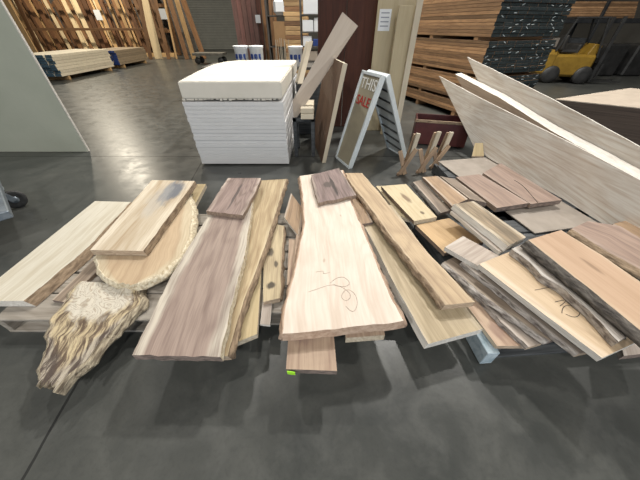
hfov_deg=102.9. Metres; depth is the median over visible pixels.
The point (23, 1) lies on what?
plank
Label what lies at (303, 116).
beam offcut
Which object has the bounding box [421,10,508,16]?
board
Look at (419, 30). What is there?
board
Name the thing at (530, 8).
board
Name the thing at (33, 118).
sheet
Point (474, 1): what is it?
board
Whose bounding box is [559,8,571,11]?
board
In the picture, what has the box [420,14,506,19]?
board
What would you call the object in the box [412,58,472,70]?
board
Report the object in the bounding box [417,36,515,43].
board
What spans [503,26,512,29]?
board
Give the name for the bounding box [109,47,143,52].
board
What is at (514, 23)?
board
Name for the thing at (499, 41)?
board
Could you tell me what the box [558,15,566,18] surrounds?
board
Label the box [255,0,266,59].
plank
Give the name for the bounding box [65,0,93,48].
plank
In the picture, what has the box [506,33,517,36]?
board
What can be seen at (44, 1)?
plank
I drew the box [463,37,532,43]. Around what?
board
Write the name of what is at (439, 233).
board
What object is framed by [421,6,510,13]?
board
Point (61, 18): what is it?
plank
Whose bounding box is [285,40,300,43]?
lumber
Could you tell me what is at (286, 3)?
lumber
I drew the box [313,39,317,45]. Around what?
packet
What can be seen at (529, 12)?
board
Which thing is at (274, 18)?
plank
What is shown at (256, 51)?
pail
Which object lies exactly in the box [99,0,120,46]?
plank
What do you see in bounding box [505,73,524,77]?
board
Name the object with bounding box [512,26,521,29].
board
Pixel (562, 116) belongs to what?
leaning slab
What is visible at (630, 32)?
wall
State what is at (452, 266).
board
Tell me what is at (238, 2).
plank
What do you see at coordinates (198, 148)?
sheet
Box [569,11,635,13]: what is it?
bundle
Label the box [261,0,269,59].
plank
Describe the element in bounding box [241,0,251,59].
plank
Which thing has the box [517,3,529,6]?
board
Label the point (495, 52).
board
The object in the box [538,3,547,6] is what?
board
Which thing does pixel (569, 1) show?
board
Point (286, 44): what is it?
lumber
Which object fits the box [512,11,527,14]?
board
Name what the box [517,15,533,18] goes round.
board
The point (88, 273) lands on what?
board
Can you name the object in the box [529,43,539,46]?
board
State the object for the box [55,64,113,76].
board
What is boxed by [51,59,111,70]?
board
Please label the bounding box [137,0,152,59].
plank
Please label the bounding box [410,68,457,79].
board
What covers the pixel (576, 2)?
bundle
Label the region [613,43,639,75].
drum
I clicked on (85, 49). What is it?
board
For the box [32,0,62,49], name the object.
plank
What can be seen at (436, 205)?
board
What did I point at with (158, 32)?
plank
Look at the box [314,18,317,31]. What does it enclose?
packet
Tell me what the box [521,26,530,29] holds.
board
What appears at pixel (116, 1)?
plank
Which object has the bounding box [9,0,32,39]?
plank
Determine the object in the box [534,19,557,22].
board
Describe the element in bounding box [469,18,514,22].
board
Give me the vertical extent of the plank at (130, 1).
2.717 m
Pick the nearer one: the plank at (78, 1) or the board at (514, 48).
the board at (514, 48)
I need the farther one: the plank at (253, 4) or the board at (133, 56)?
the board at (133, 56)
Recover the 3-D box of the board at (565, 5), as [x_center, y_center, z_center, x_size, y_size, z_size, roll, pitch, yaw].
[3.763,-5.354,5.952,0.204,0.046,3.904,-13,42,-15]
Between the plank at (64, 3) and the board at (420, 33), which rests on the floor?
the plank at (64, 3)
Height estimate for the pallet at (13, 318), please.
0.140 m
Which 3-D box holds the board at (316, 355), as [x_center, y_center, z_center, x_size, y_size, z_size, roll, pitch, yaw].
[-0.056,0.309,1.631,0.249,0.040,1.045,-1,40,-1]
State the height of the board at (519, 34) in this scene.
0.046 m
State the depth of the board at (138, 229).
2.04 m
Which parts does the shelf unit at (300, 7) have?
panel, shelf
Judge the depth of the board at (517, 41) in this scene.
4.65 m
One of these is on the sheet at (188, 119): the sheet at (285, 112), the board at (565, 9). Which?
the sheet at (285, 112)
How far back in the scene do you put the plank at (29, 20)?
15.61 m
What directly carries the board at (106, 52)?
on the board at (105, 55)
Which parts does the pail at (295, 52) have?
lid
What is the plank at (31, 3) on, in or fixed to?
on the floor
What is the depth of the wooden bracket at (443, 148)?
3.38 m
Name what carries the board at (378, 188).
on the board at (433, 326)
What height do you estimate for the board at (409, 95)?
0.046 m
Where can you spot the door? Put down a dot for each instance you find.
(208, 42)
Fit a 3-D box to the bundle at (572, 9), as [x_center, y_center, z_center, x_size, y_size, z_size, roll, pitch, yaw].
[10.260,-9.170,10.190,3.900,0.062,0.900,0,40,0]
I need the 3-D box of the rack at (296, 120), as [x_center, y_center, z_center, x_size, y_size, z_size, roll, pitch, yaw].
[-0.225,-1.584,3.801,0.300,0.540,0.410,0,40,0]
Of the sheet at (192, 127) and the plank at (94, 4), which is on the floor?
the plank at (94, 4)
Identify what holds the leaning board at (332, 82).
on the floor
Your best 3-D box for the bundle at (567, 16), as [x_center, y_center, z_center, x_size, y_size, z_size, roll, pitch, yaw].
[10.200,-9.009,10.325,4.200,0.062,0.900,0,40,0]
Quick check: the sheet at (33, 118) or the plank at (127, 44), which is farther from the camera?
the plank at (127, 44)
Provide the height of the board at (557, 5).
0.046 m
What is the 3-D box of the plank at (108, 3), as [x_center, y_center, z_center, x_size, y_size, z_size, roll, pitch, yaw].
[-12.306,-13.143,15.406,0.389,3.300,0.105,32,50,33]
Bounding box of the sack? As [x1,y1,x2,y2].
[273,0,284,14]
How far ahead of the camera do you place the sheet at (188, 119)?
3.21 m
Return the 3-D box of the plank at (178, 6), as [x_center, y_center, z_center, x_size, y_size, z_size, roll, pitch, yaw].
[-7.529,-11.798,14.242,0.222,2.778,0.674,-25,46,-27]
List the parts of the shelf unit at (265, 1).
panel, shelf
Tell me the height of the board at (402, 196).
0.045 m
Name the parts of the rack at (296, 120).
post, post, post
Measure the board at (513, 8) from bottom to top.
0.046 m
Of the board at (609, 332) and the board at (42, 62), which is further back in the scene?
the board at (42, 62)
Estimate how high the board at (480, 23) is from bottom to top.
0.046 m
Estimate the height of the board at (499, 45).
0.046 m
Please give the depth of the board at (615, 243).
1.80 m
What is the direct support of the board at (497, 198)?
on the cardboard sheet at (562, 216)
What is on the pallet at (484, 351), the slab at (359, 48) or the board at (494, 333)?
the board at (494, 333)
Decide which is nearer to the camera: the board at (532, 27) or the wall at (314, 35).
the board at (532, 27)
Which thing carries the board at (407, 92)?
on the board at (409, 95)
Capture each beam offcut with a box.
[301,100,313,113]
[301,113,313,118]
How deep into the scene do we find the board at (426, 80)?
5.93 m
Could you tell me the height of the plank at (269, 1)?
3.200 m
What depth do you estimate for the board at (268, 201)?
1.92 m
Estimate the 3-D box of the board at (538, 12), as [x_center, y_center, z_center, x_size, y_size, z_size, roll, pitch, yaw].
[3.177,-5.128,5.839,0.205,0.046,3.900,-13,42,-15]
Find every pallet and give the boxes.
[0,214,207,331]
[259,213,403,324]
[413,220,639,363]
[432,164,588,220]
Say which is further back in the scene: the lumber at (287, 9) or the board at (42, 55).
the board at (42, 55)
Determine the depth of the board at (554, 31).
4.77 m
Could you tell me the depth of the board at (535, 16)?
4.49 m
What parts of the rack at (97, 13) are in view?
post, rail, rail, rail, post, sill, post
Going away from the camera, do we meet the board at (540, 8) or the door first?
the board at (540, 8)
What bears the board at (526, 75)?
on the board
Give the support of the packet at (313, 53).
on the shelf unit at (300, 7)
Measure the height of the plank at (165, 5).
2.765 m
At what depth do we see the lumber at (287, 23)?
7.01 m
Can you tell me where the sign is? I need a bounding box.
[335,69,406,168]
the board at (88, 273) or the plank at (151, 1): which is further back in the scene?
the plank at (151, 1)
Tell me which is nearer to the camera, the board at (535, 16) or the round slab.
the round slab
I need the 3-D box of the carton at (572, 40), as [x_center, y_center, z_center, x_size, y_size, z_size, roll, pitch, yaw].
[10.700,-8.404,10.832,0.600,0.290,0.700,0,40,0]
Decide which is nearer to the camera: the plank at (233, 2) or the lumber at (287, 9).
the lumber at (287, 9)
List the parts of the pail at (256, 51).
lid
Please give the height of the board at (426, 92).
0.046 m
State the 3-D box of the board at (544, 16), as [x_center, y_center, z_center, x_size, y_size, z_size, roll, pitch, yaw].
[3.368,-5.148,5.940,0.204,0.046,3.900,-13,42,-15]
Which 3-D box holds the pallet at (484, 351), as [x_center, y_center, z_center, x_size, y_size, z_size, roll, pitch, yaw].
[1.653,0.222,1.960,1.565,0.140,1.280,-3,40,-3]
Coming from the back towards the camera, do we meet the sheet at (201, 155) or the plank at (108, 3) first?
the plank at (108, 3)
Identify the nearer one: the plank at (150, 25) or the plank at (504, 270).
the plank at (504, 270)
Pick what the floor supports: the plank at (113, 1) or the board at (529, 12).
the plank at (113, 1)
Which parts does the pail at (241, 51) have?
lid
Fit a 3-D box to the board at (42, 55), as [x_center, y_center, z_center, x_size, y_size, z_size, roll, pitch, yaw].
[-9.445,-7.141,9.739,0.220,0.085,3.000,0,40,0]
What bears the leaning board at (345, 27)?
on the rack at (296, 120)
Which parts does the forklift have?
seat, guard post, guard post, guard post, mast rail, mast rail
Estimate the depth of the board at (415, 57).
5.37 m
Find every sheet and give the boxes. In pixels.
[0,0,89,151]
[182,73,296,105]
[184,79,295,109]
[185,83,295,113]
[186,86,295,117]
[187,89,295,121]
[189,92,295,125]
[190,106,292,129]
[192,110,292,132]
[193,113,292,136]
[193,116,293,139]
[195,120,292,143]
[196,125,292,146]
[197,128,292,150]
[198,132,292,153]
[199,134,293,156]
[201,137,293,160]
[201,141,293,163]
[438,157,595,233]
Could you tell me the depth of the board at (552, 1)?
4.39 m
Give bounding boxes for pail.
[233,45,248,59]
[248,45,263,59]
[288,46,302,66]
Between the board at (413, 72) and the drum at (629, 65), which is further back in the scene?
the drum at (629, 65)
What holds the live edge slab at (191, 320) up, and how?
on the board at (268, 201)
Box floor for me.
[0,49,639,479]
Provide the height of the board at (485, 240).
0.028 m
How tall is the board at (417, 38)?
0.046 m
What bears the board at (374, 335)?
on the pallet at (276, 307)
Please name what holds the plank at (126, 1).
on the floor
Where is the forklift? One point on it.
(580, 67)
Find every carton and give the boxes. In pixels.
[273,21,285,46]
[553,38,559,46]
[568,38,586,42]
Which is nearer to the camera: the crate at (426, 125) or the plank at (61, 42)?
the crate at (426, 125)
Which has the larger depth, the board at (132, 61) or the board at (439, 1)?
the board at (132, 61)
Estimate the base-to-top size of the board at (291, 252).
0.035 m
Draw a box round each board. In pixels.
[0,201,131,305]
[34,49,84,54]
[35,49,89,57]
[36,49,95,57]
[40,61,49,64]
[45,49,107,57]
[46,51,108,60]
[48,54,109,63]
[49,57,109,67]
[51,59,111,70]
[53,260,96,302]
[54,62,113,73]
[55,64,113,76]
[90,180,196,255]
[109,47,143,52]
[111,49,144,54]
[112,51,145,57]
[113,53,146,59]
[114,56,147,62]
[115,58,147,64]
[192,184,206,205]
[224,179,288,359]
[238,268,262,345]
[260,303,271,326]
[263,224,285,304]
[284,194,301,235]
[286,235,336,374]
[287,239,295,286]
[292,12,357,116]
[295,41,308,82]
[298,41,312,83]
[315,59,346,162]
[345,173,474,309]
[345,331,384,342]
[352,198,372,225]
[364,205,482,348]
[376,186,409,221]
[381,184,436,224]
[406,89,453,105]
[406,91,454,108]
[406,93,456,112]
[407,85,451,101]
[408,80,446,92]
[408,82,448,95]
[409,73,461,86]
[409,75,443,85]
[409,78,444,88]
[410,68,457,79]
[410,71,459,83]
[410,180,450,215]
[411,64,477,80]
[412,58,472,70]
[412,61,473,73]
[412,63,474,75]
[413,53,490,64]
[413,56,489,66]
[414,48,492,57]
[414,51,491,61]
[415,43,495,51]
[415,45,493,54]
[415,218,482,255]
[416,37,497,43]
[416,40,497,47]
[417,32,499,36]
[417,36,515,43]
[418,26,503,29]
[418,29,501,32]
[419,18,505,22]
[419,22,503,25]
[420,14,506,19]
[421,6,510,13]
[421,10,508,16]
[422,0,513,7]
[422,2,510,10]
[422,176,467,207]
[423,0,473,4]
[426,36,524,43]
[428,37,506,43]
[440,176,486,205]
[440,257,553,344]
[444,236,498,269]
[450,211,502,254]
[451,201,525,251]
[452,276,540,349]
[455,174,528,211]
[455,280,522,348]
[459,262,585,356]
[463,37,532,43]
[466,29,510,32]
[467,37,540,42]
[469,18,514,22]
[472,143,483,156]
[482,163,561,207]
[490,61,499,64]
[493,33,509,36]
[494,51,503,54]
[496,44,506,47]
[500,54,509,57]
[502,73,517,77]
[503,22,512,25]
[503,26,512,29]
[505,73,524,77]
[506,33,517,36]
[507,10,518,14]
[509,244,626,345]
[510,2,520,5]
[510,6,520,10]
[510,15,524,18]
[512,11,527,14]
[512,22,521,25]
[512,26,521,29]
[512,47,520,50]
[515,7,528,10]
[516,72,532,77]
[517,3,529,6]
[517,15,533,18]
[517,33,526,36]
[518,0,532,2]
[518,50,528,53]
[520,72,539,76]
[521,22,530,25]
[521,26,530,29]
[525,11,536,14]
[525,39,548,42]
[526,33,535,36]
[528,7,538,10]
[529,3,538,6]
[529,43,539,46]
[530,15,542,18]
[530,26,539,29]
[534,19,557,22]
[536,11,544,14]
[537,39,555,42]
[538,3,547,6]
[538,7,546,10]
[539,19,564,22]
[539,29,560,32]
[541,15,550,18]
[544,11,553,14]
[546,7,555,10]
[549,0,558,3]
[550,15,559,18]
[555,0,567,3]
[555,4,563,7]
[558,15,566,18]
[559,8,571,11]
[563,4,572,7]
[566,0,575,3]
[567,221,639,279]
[612,221,639,237]
[617,344,639,359]
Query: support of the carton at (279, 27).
on the shelf unit at (265, 1)
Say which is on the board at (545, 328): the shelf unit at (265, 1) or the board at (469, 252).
the board at (469, 252)
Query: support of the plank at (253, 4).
on the floor
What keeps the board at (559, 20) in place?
on the board
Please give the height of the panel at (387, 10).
2.500 m
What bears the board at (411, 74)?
on the board at (426, 80)
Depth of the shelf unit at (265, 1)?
8.47 m
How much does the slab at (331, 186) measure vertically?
0.034 m
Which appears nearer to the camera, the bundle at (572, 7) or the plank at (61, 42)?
the bundle at (572, 7)
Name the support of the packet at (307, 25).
on the shelf unit at (300, 7)
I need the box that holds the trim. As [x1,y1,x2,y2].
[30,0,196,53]
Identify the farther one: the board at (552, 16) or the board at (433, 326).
the board at (552, 16)
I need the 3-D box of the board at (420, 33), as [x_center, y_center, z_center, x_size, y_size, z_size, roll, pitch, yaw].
[2.383,-4.722,5.822,0.204,0.046,3.900,-13,42,-15]
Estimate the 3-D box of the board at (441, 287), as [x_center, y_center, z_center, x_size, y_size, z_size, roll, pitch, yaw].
[0.563,-0.166,2.146,0.235,0.044,1.809,-10,41,-11]
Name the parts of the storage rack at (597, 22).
post, post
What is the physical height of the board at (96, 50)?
0.085 m
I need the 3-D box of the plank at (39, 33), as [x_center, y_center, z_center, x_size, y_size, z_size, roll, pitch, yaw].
[-17.434,-13.245,15.556,0.570,3.278,0.179,25,46,27]
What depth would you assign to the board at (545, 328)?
1.43 m
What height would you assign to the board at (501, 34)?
0.046 m
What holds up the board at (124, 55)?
on the board at (133, 56)
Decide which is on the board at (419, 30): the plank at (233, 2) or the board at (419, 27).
the board at (419, 27)
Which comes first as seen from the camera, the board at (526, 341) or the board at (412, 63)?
the board at (526, 341)
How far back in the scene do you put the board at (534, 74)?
5.27 m
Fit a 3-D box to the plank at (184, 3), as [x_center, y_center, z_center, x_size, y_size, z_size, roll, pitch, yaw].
[-7.111,-11.879,14.331,0.942,2.816,0.203,24,46,26]
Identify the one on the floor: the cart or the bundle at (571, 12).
the cart
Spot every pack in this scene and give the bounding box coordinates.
[178,60,296,100]
[555,88,639,145]
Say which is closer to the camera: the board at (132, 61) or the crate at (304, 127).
the crate at (304, 127)
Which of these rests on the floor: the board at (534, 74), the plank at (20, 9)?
the plank at (20, 9)
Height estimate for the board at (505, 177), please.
0.048 m
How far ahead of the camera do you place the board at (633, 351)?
1.33 m
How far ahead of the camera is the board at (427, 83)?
5.92 m
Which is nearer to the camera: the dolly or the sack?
the sack
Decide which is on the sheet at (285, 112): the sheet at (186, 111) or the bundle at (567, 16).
the sheet at (186, 111)
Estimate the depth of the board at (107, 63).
9.76 m
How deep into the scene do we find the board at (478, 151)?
3.40 m
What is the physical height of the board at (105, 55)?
0.085 m
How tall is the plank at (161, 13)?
2.750 m
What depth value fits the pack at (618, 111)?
3.83 m
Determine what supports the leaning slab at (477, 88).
on the pallet at (438, 170)
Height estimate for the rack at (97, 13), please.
3.800 m
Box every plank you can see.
[2,0,37,52]
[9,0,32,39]
[14,0,42,51]
[19,0,47,51]
[20,0,50,50]
[21,0,52,50]
[24,0,56,50]
[28,0,58,49]
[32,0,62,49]
[38,1,67,49]
[41,0,67,47]
[43,0,71,48]
[46,0,74,48]
[52,2,78,48]
[53,0,83,48]
[61,0,87,48]
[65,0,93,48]
[67,4,89,48]
[70,0,91,43]
[72,0,97,48]
[77,0,101,48]
[81,0,105,48]
[86,0,110,47]
[89,0,112,47]
[92,0,113,46]
[94,0,117,46]
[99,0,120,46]
[99,0,124,46]
[105,0,128,46]
[106,0,126,46]
[111,0,132,46]
[114,0,136,46]
[119,0,139,46]
[122,0,142,46]
[124,0,147,52]
[129,0,151,52]
[133,0,151,46]
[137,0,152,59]
[142,0,162,58]
[149,0,170,52]
[150,7,164,52]
[153,0,170,58]
[163,0,177,58]
[167,0,188,59]
[174,0,195,58]
[180,0,205,58]
[231,0,242,44]
[236,0,248,57]
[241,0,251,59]
[246,0,255,44]
[251,0,259,44]
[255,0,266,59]
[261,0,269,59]
[268,0,276,59]
[272,0,279,59]
[477,252,634,361]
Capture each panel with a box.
[367,0,416,129]
[380,5,415,133]
[397,0,423,121]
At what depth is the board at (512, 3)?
4.22 m
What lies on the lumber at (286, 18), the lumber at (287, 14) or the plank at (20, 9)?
the lumber at (287, 14)
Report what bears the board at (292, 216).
on the board at (291, 252)
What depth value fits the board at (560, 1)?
4.45 m
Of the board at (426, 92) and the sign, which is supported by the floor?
the sign
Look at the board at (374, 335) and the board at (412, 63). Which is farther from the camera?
the board at (412, 63)
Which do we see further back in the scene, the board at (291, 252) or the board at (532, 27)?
the board at (532, 27)
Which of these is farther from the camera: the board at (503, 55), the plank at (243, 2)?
the plank at (243, 2)
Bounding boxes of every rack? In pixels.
[19,0,181,56]
[292,111,314,156]
[550,0,639,49]
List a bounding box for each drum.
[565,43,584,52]
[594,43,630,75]
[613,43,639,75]
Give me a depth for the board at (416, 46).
5.04 m
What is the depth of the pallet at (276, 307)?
1.74 m
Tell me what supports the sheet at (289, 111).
on the sheet at (192, 127)
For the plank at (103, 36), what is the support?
on the floor
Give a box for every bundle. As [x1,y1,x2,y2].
[567,14,634,15]
[567,16,634,17]
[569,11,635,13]
[571,6,636,8]
[571,9,635,10]
[572,4,637,5]
[575,1,638,3]
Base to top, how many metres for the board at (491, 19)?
0.046 m
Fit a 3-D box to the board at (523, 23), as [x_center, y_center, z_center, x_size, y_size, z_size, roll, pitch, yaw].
[2.973,-4.979,5.895,0.204,0.046,3.904,-13,42,-15]
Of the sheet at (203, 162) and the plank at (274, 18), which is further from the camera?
the plank at (274, 18)
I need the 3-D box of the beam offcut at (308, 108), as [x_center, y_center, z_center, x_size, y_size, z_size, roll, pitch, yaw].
[-0.170,-1.852,3.537,0.170,0.066,0.500,0,40,0]
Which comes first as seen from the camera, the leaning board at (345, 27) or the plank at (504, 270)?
the plank at (504, 270)
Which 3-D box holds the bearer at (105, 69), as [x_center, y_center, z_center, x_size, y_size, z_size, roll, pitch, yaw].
[-9.790,-7.446,11.114,1.380,0.115,0.100,0,40,0]
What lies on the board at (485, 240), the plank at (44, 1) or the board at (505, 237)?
the board at (505, 237)
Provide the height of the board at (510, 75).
0.046 m
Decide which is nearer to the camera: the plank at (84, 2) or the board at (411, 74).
the board at (411, 74)
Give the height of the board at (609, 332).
0.045 m
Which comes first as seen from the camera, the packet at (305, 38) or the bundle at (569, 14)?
the packet at (305, 38)
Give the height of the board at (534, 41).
0.046 m
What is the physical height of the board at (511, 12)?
0.046 m
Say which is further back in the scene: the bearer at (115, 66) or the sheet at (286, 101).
the bearer at (115, 66)
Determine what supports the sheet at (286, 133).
on the sheet at (195, 138)
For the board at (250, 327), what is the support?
on the pallet at (276, 307)
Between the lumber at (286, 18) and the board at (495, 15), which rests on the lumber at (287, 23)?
the lumber at (286, 18)
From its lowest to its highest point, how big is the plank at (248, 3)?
3.200 m
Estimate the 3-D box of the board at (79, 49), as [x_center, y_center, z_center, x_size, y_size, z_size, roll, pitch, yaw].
[-9.905,-7.195,9.804,0.220,0.085,3.000,0,40,0]
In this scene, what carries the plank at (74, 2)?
on the floor
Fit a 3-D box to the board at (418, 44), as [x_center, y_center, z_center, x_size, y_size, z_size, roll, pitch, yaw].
[2.384,-4.567,5.948,0.204,0.046,3.900,-13,42,-15]
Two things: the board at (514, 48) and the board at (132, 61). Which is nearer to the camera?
the board at (514, 48)
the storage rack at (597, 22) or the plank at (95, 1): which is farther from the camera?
the plank at (95, 1)
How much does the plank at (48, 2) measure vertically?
3.285 m
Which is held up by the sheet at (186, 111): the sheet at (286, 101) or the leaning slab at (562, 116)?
the sheet at (286, 101)
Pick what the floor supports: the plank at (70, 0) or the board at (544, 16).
the plank at (70, 0)
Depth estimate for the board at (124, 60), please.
12.25 m
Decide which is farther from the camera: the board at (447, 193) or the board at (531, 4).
the board at (531, 4)
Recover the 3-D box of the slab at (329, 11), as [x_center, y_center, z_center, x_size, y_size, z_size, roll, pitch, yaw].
[0.186,-3.183,4.182,0.439,2.500,0.040,0,40,0]
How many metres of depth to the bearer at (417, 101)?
6.39 m
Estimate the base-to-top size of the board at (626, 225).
0.040 m
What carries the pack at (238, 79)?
on the sheet at (208, 102)
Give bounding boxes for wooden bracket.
[396,133,420,175]
[416,131,441,173]
[429,132,453,168]
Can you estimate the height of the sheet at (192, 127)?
0.045 m
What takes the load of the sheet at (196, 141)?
on the sheet at (197, 145)
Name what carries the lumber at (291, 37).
on the lumber at (286, 41)
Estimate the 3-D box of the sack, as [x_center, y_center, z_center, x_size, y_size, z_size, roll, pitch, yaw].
[-1.181,-7.463,8.163,0.600,0.400,0.360,0,40,0]
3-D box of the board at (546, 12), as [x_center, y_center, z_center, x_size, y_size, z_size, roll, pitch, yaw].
[3.374,-5.175,5.895,0.204,0.046,3.900,-13,42,-15]
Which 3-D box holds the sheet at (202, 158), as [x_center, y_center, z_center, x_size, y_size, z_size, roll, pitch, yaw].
[-1.039,-1.903,4.464,1.220,0.045,2.440,0,40,0]
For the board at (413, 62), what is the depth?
5.39 m
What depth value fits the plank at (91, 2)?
15.67 m
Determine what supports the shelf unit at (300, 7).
on the floor
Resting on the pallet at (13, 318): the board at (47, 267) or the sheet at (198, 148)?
the board at (47, 267)
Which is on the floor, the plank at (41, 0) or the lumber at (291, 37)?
the plank at (41, 0)
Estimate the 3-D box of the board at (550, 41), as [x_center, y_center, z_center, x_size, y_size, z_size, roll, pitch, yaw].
[3.767,-4.963,6.265,0.204,0.046,3.900,-13,42,-15]
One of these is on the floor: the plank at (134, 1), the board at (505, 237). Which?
the plank at (134, 1)
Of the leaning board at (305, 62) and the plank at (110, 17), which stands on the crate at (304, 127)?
the leaning board at (305, 62)
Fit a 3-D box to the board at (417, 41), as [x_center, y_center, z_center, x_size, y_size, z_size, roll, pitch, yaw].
[2.391,-4.593,5.901,0.204,0.046,3.904,-13,42,-15]
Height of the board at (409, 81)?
0.046 m
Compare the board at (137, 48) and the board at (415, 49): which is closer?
the board at (415, 49)
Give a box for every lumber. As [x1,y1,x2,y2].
[283,1,302,6]
[283,12,307,16]
[284,7,302,11]
[284,17,308,20]
[284,21,299,25]
[285,26,302,30]
[285,31,308,34]
[285,35,308,39]
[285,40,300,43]
[286,44,303,47]
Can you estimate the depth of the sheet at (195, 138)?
3.35 m
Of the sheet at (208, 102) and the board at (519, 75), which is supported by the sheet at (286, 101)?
the sheet at (208, 102)
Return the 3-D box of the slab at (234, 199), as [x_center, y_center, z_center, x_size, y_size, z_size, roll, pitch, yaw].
[-0.760,-0.397,2.306,0.339,0.037,0.656,1,40,2]
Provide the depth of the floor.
1.37 m
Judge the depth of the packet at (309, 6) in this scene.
5.93 m
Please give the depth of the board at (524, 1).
4.24 m
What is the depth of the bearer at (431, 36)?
5.63 m
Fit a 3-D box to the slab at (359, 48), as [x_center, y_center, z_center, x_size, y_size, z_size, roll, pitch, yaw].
[0.646,-3.183,4.182,0.464,2.500,0.040,0,40,0]
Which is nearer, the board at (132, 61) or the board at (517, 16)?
the board at (517, 16)
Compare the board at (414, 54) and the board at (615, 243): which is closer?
the board at (615, 243)
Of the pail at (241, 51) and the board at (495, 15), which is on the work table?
the pail at (241, 51)
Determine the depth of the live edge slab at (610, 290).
1.38 m
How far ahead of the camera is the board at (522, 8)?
4.30 m
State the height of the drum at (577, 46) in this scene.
1.000 m
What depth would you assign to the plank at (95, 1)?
15.41 m
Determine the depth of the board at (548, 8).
4.45 m
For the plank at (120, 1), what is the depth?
15.45 m
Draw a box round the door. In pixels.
[186,0,237,48]
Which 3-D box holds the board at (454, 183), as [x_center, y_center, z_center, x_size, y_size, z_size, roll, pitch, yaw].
[1.442,-0.510,2.607,0.118,0.040,0.597,-8,41,-9]
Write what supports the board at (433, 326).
on the pallet at (276, 307)
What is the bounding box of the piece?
[36,281,148,395]
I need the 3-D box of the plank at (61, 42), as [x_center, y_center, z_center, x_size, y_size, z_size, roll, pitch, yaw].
[-16.361,-12.929,15.703,0.625,2.614,0.143,20,44,22]
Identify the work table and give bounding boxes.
[201,63,313,69]
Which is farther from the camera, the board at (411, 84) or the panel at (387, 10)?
the board at (411, 84)
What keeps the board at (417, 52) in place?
on the board at (414, 54)
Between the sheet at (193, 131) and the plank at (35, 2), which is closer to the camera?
the sheet at (193, 131)
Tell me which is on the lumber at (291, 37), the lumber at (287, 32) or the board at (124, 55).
the lumber at (287, 32)
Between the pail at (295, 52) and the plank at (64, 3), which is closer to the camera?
the pail at (295, 52)
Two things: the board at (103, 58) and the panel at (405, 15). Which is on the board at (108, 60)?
the board at (103, 58)
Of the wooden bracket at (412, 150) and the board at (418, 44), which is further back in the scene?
the board at (418, 44)
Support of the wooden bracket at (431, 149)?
on the floor
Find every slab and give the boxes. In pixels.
[93,194,198,290]
[132,200,253,360]
[206,178,260,218]
[278,170,406,340]
[311,168,355,205]
[318,0,346,125]
[341,0,377,125]
[439,76,639,227]
[455,73,639,178]
[467,57,639,168]
[520,230,639,347]
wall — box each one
[187,0,346,48]
[542,0,639,43]
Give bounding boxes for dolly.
[192,52,226,63]
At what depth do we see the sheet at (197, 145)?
3.41 m
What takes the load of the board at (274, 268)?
on the pallet at (276, 307)
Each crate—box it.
[296,78,321,133]
[411,113,467,147]
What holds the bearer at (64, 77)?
on the floor
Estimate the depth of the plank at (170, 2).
14.14 m
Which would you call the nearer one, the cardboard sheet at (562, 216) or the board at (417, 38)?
the cardboard sheet at (562, 216)
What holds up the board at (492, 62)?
on the board
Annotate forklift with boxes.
[531,16,627,83]
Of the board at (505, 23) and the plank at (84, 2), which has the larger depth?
the plank at (84, 2)
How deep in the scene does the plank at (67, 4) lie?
15.93 m
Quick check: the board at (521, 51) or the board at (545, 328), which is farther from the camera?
the board at (521, 51)
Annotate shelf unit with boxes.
[264,0,285,59]
[299,0,317,77]
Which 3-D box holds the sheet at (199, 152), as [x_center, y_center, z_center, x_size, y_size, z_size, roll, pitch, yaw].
[-1.048,-1.978,4.410,1.220,0.045,2.440,0,40,0]
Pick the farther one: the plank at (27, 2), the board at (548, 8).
the plank at (27, 2)
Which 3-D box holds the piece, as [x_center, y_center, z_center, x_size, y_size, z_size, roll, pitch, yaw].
[-1.339,0.509,1.478,0.564,0.064,0.706,-3,40,-4]
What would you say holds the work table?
on the floor
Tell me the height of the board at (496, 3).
0.046 m
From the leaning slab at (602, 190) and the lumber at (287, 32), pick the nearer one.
the leaning slab at (602, 190)
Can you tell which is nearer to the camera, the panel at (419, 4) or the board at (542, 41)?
the panel at (419, 4)
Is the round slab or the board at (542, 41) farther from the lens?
the board at (542, 41)
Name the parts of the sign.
frame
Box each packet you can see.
[302,20,312,31]
[303,0,317,13]
[303,36,311,45]
[308,50,317,60]
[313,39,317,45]
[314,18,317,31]
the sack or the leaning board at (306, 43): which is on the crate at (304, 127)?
the leaning board at (306, 43)
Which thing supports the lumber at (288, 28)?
on the lumber at (287, 32)
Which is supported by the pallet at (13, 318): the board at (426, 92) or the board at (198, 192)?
the board at (198, 192)
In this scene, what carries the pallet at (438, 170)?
on the floor
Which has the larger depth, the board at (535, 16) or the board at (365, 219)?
the board at (535, 16)
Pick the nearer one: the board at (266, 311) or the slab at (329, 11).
the board at (266, 311)
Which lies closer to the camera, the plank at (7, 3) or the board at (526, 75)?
the board at (526, 75)
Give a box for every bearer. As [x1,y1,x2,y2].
[47,76,70,79]
[94,67,112,70]
[111,65,125,67]
[416,99,425,103]
[430,35,471,37]
[474,36,541,39]
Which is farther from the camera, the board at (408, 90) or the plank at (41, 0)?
the plank at (41, 0)
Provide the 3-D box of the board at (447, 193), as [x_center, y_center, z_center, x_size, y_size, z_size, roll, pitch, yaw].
[1.255,-0.497,2.568,0.220,0.030,0.588,-7,40,-8]
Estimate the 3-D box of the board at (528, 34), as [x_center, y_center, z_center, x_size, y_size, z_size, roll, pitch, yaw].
[3.175,-4.902,6.037,0.204,0.046,3.900,-13,42,-15]
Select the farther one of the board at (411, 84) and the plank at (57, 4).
the plank at (57, 4)
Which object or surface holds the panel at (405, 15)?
on the floor
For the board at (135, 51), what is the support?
on the board at (124, 55)
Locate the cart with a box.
[0,182,27,220]

